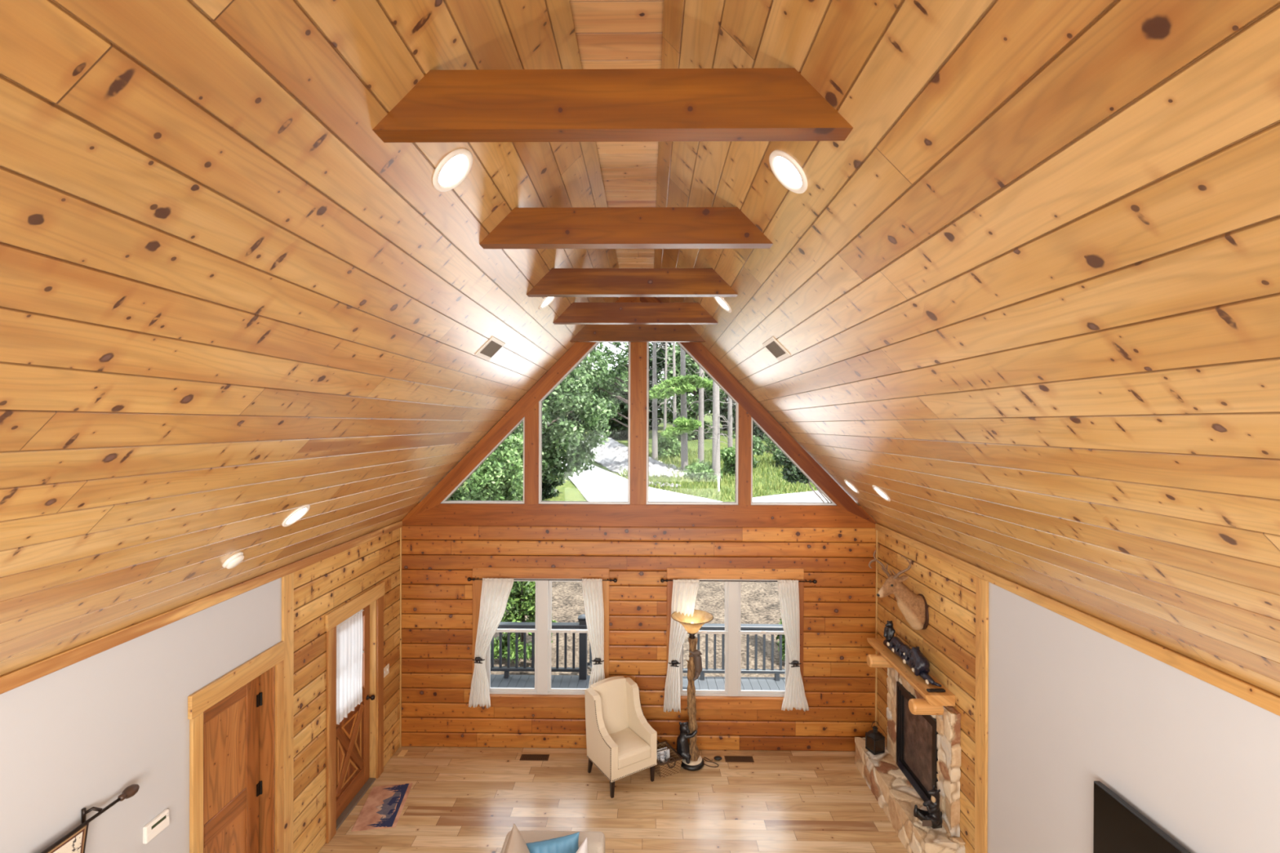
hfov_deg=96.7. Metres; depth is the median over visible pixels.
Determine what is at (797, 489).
grass
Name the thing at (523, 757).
grille
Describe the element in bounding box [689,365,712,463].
pine tree
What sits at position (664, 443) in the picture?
shrub
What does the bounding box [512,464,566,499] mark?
shrub
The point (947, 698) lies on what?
shelf
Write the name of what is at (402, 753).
outlet plate
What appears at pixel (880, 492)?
recessed light
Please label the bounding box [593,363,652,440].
tree
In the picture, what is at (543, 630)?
window
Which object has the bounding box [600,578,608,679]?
trim
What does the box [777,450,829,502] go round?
tree
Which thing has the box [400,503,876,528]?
beam
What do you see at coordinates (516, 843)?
cushion
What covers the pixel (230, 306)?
ceiling
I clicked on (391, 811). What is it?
print
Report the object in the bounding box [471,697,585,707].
trim
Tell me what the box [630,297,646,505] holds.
trim
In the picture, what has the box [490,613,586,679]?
deck railing
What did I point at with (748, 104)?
beam
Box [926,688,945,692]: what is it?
remote control
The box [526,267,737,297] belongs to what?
beam
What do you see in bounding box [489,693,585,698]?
trim
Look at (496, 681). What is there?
floor
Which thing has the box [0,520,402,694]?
trim
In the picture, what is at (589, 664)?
stair handrail
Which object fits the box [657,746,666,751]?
newspaper
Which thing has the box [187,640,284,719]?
trim
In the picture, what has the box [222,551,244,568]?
recessed light
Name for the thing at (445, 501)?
window
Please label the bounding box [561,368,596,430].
tree
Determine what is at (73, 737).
wall
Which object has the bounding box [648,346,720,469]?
pine tree
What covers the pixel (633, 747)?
seat cushion
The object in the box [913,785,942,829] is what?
bear figurine
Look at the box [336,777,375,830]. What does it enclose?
trim
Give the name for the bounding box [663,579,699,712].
curtain
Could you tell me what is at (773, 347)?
grille
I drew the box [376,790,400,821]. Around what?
print
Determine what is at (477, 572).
trim
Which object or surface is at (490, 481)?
bushy tree
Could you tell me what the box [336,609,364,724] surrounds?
door curtain
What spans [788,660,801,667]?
tieback
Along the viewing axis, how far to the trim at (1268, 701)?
3.50 m
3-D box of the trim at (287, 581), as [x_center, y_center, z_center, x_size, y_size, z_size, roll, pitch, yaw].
[-3.131,2.742,5.055,0.024,2.862,0.142,0,0,1]
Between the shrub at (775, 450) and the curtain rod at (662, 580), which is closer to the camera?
the curtain rod at (662, 580)
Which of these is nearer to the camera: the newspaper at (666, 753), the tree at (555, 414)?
the newspaper at (666, 753)
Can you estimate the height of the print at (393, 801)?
0.001 m
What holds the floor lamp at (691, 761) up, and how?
on the floor at (460, 799)
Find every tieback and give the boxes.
[472,657,484,663]
[591,657,604,664]
[668,660,680,666]
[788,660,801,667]
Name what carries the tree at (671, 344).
on the ground at (568, 491)
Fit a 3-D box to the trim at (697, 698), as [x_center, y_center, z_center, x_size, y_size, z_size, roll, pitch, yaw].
[1.219,3.504,7.331,1.495,0.022,0.070,0,0,1]
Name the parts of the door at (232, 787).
panel, panel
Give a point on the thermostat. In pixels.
(160, 822)
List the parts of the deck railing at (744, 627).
rail, rail, sub rail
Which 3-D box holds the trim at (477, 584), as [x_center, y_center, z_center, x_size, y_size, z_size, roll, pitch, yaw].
[-2.095,2.724,7.366,0.147,1.533,0.030,0,0,1]
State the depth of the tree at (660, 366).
51.87 m
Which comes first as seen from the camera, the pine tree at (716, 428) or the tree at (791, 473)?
the tree at (791, 473)
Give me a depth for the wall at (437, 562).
7.34 m
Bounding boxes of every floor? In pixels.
[318,746,907,852]
[490,674,785,690]
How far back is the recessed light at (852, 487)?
6.76 m
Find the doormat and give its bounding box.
[351,783,412,831]
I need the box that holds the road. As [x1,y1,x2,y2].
[546,450,828,502]
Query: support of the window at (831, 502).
in the wall at (437, 562)
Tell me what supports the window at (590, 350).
in the wall at (437, 562)
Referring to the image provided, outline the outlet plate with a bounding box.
[397,750,408,756]
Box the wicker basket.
[654,740,682,777]
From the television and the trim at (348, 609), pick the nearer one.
the television
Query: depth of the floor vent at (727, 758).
7.14 m
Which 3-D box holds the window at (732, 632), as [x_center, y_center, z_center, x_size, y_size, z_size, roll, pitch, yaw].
[1.222,2.728,7.403,1.455,1.530,0.100,0,0,1]
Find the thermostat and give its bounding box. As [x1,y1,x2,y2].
[142,808,168,844]
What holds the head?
attached to the wall at (1073, 706)
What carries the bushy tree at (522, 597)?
on the ground at (760, 601)
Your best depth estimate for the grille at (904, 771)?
6.08 m
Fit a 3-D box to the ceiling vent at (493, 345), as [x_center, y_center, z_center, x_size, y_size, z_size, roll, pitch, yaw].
[-1.268,-0.661,4.836,0.150,0.153,0.400,0,0,1]
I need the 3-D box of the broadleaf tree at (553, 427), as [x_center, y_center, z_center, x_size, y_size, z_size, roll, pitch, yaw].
[-3.670,-0.474,20.892,5.473,8.247,4.595,0,0,6]
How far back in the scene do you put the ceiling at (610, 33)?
2.65 m
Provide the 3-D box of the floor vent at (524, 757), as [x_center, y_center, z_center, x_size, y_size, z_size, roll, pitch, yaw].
[-1.326,4.168,7.164,0.355,0.005,0.130,0,0,1]
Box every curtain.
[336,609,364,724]
[468,577,513,708]
[582,578,604,688]
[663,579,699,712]
[777,579,808,711]
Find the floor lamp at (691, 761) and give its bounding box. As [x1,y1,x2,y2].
[671,609,721,771]
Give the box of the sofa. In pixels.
[500,830,604,852]
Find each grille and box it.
[480,340,502,357]
[521,755,547,759]
[725,756,752,761]
[765,341,786,357]
[897,759,928,801]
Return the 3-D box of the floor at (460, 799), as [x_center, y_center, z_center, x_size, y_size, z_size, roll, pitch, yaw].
[-0.119,4.269,1.732,6.350,0.150,11.430,0,0,1]
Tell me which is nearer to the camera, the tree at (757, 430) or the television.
the television
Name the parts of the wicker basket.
handle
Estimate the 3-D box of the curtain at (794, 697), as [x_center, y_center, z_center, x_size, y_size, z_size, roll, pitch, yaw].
[1.937,2.771,7.190,0.402,1.664,0.040,0,0,1]
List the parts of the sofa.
backrest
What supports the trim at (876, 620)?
attached to the wall at (437, 562)
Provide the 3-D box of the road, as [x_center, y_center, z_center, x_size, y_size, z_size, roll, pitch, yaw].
[-1.228,2.190,31.446,46.718,3.361,18.601,0,0,37]
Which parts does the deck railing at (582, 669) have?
rail, sub rail, rail, post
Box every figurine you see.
[883,620,941,687]
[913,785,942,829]
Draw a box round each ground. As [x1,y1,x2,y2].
[457,412,817,502]
[490,581,785,678]
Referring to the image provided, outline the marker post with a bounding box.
[717,476,719,491]
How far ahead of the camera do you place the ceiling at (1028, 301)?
1.97 m
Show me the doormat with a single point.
(383, 807)
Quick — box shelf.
[866,638,955,706]
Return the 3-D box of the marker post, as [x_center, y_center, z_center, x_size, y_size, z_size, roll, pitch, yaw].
[3.728,2.776,26.960,0.090,0.770,0.090,0,0,1]
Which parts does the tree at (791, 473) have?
stem, stem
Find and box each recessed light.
[222,551,244,568]
[281,504,310,526]
[432,147,472,191]
[538,297,555,309]
[713,297,731,312]
[768,150,807,193]
[844,480,858,493]
[871,484,890,501]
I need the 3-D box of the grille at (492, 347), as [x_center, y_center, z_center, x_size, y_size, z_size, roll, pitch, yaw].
[-1.264,-0.656,4.836,0.007,0.140,0.324,45,1,0]
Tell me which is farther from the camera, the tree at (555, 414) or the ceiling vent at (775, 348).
the tree at (555, 414)
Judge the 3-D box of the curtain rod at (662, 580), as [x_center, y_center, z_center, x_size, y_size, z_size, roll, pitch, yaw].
[1.253,1.967,7.264,1.987,0.052,0.108,0,0,1]
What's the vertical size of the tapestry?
1.410 m
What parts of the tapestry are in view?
rod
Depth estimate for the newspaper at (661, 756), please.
6.86 m
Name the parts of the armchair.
leg, backrest, leg, seat, leg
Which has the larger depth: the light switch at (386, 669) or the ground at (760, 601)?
the ground at (760, 601)
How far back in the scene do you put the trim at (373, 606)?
6.71 m
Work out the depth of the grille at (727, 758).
7.14 m
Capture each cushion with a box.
[503,823,529,852]
[525,831,579,852]
[576,837,587,852]
[608,727,650,768]
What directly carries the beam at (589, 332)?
attached to the ceiling at (230, 306)
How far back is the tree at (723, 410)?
52.77 m
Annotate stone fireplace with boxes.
[854,638,965,852]
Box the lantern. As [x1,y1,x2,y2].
[865,721,884,755]
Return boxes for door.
[203,676,262,852]
[336,604,374,819]
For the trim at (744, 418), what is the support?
attached to the wall at (437, 562)
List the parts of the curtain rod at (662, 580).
rod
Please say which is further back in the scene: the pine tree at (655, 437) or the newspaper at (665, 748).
the pine tree at (655, 437)
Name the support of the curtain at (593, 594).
hanging from the curtain rod at (468, 579)
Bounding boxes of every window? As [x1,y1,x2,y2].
[440,416,524,503]
[484,577,587,694]
[538,342,630,504]
[646,342,738,504]
[678,578,790,697]
[751,417,835,505]
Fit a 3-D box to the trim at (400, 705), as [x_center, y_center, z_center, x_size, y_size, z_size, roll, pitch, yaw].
[-3.101,2.730,7.372,0.020,2.870,0.022,0,0,1]
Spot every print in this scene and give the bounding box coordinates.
[369,783,408,826]
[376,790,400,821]
[387,796,399,805]
[387,808,395,814]
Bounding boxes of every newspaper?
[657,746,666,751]
[657,748,670,762]
[659,753,664,763]
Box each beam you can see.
[372,67,853,142]
[479,207,773,248]
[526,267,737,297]
[552,302,718,324]
[569,324,705,342]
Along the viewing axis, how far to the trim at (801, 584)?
7.29 m
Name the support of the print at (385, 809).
on the doormat
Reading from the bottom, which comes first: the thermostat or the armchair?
the thermostat
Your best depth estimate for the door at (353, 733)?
6.42 m
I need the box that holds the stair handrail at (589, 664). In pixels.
[587,641,591,668]
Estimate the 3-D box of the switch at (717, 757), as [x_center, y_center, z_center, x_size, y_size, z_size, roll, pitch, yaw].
[0.976,4.156,7.126,0.104,0.044,0.066,0,0,1]
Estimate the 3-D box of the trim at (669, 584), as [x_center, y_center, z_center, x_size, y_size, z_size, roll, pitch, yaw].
[0.419,2.728,7.331,0.150,1.541,0.030,0,0,1]
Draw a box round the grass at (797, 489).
[617,447,817,501]
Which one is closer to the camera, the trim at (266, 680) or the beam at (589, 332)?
the trim at (266, 680)
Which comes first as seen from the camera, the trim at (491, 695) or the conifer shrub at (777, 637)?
the trim at (491, 695)
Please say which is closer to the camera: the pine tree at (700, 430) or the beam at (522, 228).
the beam at (522, 228)
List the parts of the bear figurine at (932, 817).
grey panel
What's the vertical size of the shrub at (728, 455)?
2.129 m
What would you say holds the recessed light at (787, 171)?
in the ceiling at (1028, 301)
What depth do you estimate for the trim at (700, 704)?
7.31 m
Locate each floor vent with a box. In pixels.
[519,754,549,760]
[724,755,754,762]
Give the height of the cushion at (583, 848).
0.400 m
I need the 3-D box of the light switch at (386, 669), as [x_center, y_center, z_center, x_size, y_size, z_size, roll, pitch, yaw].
[-3.110,2.998,6.965,0.016,0.120,0.176,0,0,1]
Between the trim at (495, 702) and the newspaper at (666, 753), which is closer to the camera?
the newspaper at (666, 753)
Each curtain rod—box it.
[466,577,617,582]
[660,578,817,583]
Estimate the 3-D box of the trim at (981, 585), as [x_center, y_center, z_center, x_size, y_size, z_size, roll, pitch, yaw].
[2.994,2.761,4.988,0.024,2.862,0.160,0,0,1]
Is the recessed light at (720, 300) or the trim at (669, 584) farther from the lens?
the trim at (669, 584)
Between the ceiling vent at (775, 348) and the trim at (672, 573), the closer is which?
the ceiling vent at (775, 348)
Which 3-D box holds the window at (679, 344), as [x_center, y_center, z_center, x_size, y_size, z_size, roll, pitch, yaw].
[0.677,-0.108,7.381,1.184,2.232,0.080,0,0,1]
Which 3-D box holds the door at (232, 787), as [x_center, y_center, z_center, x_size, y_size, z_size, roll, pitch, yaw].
[-3.252,3.117,4.498,0.088,2.090,0.772,0,0,1]
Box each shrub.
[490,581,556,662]
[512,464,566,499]
[657,435,680,458]
[682,458,724,481]
[720,444,735,475]
[731,431,759,468]
[753,433,781,466]
[775,613,785,661]
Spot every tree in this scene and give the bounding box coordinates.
[447,431,523,501]
[497,351,612,484]
[514,390,566,432]
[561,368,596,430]
[574,342,651,427]
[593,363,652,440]
[648,342,666,460]
[648,342,672,430]
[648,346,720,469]
[656,342,675,430]
[657,342,726,439]
[661,342,680,437]
[669,344,697,417]
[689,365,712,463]
[696,392,735,431]
[702,375,733,480]
[720,392,735,448]
[752,421,768,439]
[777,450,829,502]
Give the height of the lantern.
0.348 m
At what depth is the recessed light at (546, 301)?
5.05 m
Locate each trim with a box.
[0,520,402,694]
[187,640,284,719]
[189,712,203,852]
[258,666,274,852]
[274,660,284,852]
[281,572,293,852]
[324,581,385,631]
[325,626,336,843]
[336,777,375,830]
[369,600,376,778]
[376,595,383,778]
[399,527,401,747]
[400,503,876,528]
[402,297,636,521]
[471,577,482,678]
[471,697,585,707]
[472,567,609,578]
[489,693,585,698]
[524,401,538,504]
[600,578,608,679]
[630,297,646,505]
[640,297,875,524]
[666,568,804,579]
[666,578,678,675]
[680,696,783,701]
[680,699,803,710]
[737,404,751,505]
[791,579,804,682]
[875,523,1279,715]
[875,529,877,726]
[974,576,988,852]
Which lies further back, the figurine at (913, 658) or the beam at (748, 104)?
the figurine at (913, 658)
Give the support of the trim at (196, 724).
attached to the wall at (73, 737)
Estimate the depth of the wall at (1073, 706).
3.92 m
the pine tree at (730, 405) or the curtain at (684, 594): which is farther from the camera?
the pine tree at (730, 405)
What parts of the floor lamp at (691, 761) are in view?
lamp shade, power cord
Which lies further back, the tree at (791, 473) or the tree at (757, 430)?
the tree at (757, 430)
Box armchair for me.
[584,676,657,798]
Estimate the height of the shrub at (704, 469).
1.389 m
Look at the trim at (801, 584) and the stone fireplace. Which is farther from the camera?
the trim at (801, 584)
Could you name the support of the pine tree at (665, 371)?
on the ground at (568, 491)
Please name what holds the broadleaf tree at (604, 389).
on the ground at (568, 491)
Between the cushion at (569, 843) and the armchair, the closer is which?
the cushion at (569, 843)
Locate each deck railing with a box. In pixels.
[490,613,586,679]
[682,623,785,680]
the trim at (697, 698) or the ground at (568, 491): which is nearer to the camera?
the trim at (697, 698)
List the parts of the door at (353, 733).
panel moulding, panel moulding, panel, panel moulding, panel moulding, handle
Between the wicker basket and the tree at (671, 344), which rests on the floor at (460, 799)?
the wicker basket
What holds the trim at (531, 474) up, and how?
attached to the wall at (437, 562)
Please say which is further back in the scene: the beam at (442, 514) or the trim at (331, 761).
the beam at (442, 514)
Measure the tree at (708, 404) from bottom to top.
10.101 m
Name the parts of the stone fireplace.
insert frame, screen glass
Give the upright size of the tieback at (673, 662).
0.084 m
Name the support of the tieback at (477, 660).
attached to the curtain at (495, 593)
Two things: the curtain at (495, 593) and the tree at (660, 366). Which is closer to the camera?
the curtain at (495, 593)
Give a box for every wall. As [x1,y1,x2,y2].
[0,528,399,852]
[399,524,878,751]
[876,530,1279,852]
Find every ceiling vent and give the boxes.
[475,336,505,359]
[762,336,790,360]
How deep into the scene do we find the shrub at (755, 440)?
32.61 m
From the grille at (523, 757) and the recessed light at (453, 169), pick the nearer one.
the recessed light at (453, 169)
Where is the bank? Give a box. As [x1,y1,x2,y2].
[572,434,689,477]
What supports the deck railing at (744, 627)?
on the floor at (496, 681)
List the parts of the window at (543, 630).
sash, sash, sash, sash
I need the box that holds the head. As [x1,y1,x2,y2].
[868,550,928,630]
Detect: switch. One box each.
[383,663,389,677]
[714,755,721,760]
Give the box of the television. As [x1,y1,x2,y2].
[1093,781,1190,852]
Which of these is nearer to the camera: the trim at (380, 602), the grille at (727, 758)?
the trim at (380, 602)
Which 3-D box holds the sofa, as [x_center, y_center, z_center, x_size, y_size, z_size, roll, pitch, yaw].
[-0.736,3.856,4.024,0.880,0.655,1.940,0,0,1]
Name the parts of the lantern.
smoked glass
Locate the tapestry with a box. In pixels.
[40,784,139,852]
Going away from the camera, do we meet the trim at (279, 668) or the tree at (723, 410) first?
the trim at (279, 668)
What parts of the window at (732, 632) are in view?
sash, sash, sash, sash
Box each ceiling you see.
[0,0,619,675]
[568,0,663,268]
[653,0,1279,696]
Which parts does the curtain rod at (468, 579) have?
rod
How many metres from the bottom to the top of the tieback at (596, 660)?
0.084 m
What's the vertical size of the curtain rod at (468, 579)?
0.052 m
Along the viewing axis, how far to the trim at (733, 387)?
7.30 m
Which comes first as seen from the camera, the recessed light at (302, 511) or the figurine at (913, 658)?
the recessed light at (302, 511)
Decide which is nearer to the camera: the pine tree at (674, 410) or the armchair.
the armchair

